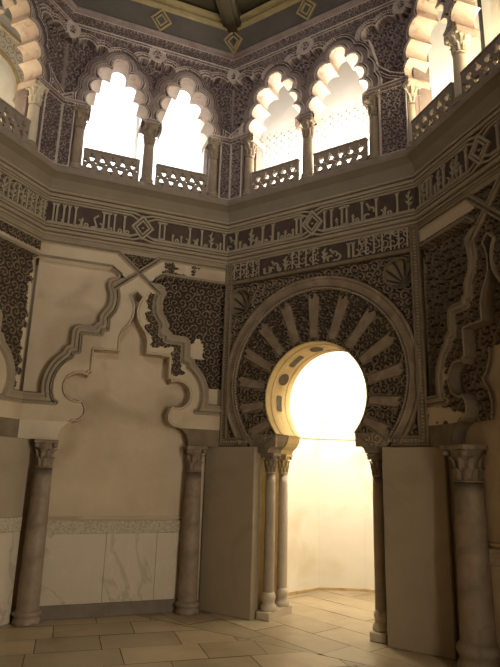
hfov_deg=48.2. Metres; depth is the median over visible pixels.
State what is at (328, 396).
arch opening
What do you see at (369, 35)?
arch
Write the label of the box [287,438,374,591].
wall niche
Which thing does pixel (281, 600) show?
colonnette
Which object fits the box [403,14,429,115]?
wall
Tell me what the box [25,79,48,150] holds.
colonnette
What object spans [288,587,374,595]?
baseboard
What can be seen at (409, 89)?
colonnette
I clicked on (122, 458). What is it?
wall
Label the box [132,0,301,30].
trim
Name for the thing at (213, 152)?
colonnette
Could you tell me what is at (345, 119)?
lattice screen
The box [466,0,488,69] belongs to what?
wall
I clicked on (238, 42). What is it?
medallion
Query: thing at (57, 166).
trim
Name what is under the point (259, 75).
arch
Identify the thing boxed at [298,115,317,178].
colonnette
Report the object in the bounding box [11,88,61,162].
pilaster
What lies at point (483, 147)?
frieze
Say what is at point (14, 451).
wall
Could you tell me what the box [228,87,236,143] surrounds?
wall
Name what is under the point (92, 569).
panel
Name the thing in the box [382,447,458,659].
stone slab
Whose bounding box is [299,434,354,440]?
trim
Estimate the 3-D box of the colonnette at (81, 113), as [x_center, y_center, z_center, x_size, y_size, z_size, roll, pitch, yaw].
[-1.929,-2.163,6.269,0.211,0.768,0.211,7,-15,-21]
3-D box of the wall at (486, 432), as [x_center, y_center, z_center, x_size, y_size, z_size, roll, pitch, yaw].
[2.083,0.290,4.276,0.190,4.400,2.070,6,-15,-17]
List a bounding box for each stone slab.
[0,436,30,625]
[199,447,260,619]
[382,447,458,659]
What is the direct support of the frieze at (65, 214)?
attached to the wall at (122, 458)
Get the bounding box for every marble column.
[11,439,58,626]
[174,446,207,615]
[439,444,499,666]
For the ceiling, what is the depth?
6.94 m
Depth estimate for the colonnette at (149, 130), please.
6.52 m
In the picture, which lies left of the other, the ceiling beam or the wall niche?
the ceiling beam
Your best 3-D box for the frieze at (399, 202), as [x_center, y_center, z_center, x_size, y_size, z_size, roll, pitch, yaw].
[0.698,-1.189,6.114,2.255,0.360,0.120,-7,-17,32]
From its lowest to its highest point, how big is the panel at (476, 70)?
0.285 m
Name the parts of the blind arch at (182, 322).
spandrel panel, moulding, spandrel panel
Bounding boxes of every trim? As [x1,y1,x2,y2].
[0,64,499,203]
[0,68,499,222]
[0,155,499,265]
[64,0,366,59]
[72,0,350,52]
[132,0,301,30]
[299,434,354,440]
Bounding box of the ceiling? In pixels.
[178,0,270,14]
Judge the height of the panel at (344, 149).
0.285 m
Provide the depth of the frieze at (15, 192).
5.65 m
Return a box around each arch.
[0,0,74,101]
[0,214,42,437]
[18,236,225,446]
[63,12,158,136]
[152,38,234,152]
[219,225,428,454]
[229,29,309,150]
[304,0,407,129]
[400,0,471,89]
[418,171,499,446]
[448,0,480,37]
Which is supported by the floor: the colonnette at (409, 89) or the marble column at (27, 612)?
the marble column at (27, 612)
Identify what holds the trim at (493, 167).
attached to the wall at (262, 469)
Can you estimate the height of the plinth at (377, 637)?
0.075 m
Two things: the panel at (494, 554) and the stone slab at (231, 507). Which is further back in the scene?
the stone slab at (231, 507)
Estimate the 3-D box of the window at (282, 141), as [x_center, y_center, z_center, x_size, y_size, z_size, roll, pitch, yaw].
[0.351,-2.614,7.439,0.880,2.430,0.044,-7,-17,32]
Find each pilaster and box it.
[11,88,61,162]
[55,103,74,166]
[202,142,230,199]
[228,141,262,199]
[378,84,408,155]
[407,87,431,140]
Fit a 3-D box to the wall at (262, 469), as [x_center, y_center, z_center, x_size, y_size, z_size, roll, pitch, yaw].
[0.812,0.663,5.914,2.520,4.400,0.395,-7,-17,32]
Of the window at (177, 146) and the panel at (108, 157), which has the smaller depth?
the panel at (108, 157)
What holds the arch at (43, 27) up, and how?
attached to the wall at (66, 62)
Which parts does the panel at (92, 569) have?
skirting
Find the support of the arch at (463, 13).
attached to the wall
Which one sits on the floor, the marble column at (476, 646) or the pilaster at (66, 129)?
the marble column at (476, 646)
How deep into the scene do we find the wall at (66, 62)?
6.42 m
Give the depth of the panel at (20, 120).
5.57 m
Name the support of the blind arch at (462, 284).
attached to the wall at (486, 432)
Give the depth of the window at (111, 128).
7.32 m
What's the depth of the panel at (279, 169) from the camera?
6.45 m
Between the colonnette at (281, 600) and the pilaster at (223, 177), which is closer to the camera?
the colonnette at (281, 600)
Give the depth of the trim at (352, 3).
6.73 m
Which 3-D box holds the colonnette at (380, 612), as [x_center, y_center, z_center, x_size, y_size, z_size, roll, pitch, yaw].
[1.185,1.880,5.115,0.192,1.523,0.192,-7,-17,32]
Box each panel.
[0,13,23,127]
[0,98,30,142]
[39,516,182,620]
[82,147,139,180]
[155,163,207,194]
[251,158,299,192]
[313,137,367,175]
[411,82,454,143]
[460,33,499,97]
[489,542,499,666]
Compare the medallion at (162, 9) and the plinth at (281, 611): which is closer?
the plinth at (281, 611)
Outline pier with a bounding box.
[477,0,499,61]
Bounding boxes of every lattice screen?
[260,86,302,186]
[313,61,369,170]
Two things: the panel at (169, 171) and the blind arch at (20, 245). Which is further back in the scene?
the panel at (169, 171)
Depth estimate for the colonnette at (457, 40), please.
5.00 m
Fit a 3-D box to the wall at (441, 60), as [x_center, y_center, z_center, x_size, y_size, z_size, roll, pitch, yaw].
[1.112,-2.698,7.079,3.180,2.500,0.120,-7,-17,32]
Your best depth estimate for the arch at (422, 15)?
5.78 m
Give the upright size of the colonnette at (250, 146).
0.768 m
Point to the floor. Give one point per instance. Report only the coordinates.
(324, 628)
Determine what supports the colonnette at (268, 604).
on the floor
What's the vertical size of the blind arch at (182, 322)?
2.145 m
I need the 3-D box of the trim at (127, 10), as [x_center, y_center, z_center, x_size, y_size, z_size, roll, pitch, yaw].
[-0.583,-4.547,3.894,5.960,0.265,6.752,-7,-17,32]
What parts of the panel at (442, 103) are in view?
rail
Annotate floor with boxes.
[0,590,458,666]
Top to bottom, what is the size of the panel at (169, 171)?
0.285 m
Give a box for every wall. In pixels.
[4,8,11,20]
[9,258,224,621]
[60,18,72,102]
[132,105,207,190]
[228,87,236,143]
[232,249,434,610]
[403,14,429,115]
[428,11,453,99]
[440,211,499,639]
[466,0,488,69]
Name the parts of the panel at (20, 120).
rail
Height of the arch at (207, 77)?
1.300 m
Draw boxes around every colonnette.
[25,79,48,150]
[69,104,89,168]
[139,122,158,183]
[206,138,222,197]
[240,136,258,195]
[260,453,280,611]
[275,454,292,606]
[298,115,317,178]
[363,91,380,159]
[366,454,386,632]
[401,79,420,148]
[444,24,470,107]
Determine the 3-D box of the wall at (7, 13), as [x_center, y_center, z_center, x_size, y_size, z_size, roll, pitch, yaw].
[-3.391,-3.160,5.727,0.120,2.500,3.180,-5,-15,23]
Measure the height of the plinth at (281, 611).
0.075 m
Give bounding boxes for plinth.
[256,605,291,621]
[370,630,387,643]
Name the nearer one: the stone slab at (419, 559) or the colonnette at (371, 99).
the stone slab at (419, 559)
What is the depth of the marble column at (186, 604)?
5.77 m
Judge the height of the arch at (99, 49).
1.300 m
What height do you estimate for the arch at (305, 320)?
2.170 m
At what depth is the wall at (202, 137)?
7.68 m
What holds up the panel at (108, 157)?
on the trim at (57, 166)
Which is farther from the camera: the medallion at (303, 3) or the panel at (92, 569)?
the medallion at (303, 3)
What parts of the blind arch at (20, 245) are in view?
moulding, spandrel panel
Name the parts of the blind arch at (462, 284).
spandrel panel, moulding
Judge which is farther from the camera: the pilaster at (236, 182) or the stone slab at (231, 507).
the pilaster at (236, 182)
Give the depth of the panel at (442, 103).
5.26 m
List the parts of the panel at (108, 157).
rail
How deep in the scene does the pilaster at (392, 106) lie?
5.77 m
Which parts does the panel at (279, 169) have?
rail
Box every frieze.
[0,165,48,225]
[45,196,228,256]
[226,183,416,256]
[414,113,499,213]
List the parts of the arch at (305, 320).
spandrel panel, alfiz frame, foliate kufic panel, spandrel panel, foliate kufic panel, dividing moulding, spandrel panel, foliate kufic panel, alfiz frame, spandrel panel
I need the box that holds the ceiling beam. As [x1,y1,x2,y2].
[216,0,240,33]
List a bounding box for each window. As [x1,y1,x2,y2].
[81,72,137,175]
[136,90,200,188]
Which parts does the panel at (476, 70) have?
rail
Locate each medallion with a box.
[150,8,171,31]
[224,32,242,53]
[296,0,316,20]
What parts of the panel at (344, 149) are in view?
rail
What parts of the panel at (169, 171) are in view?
rail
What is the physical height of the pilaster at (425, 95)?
0.840 m

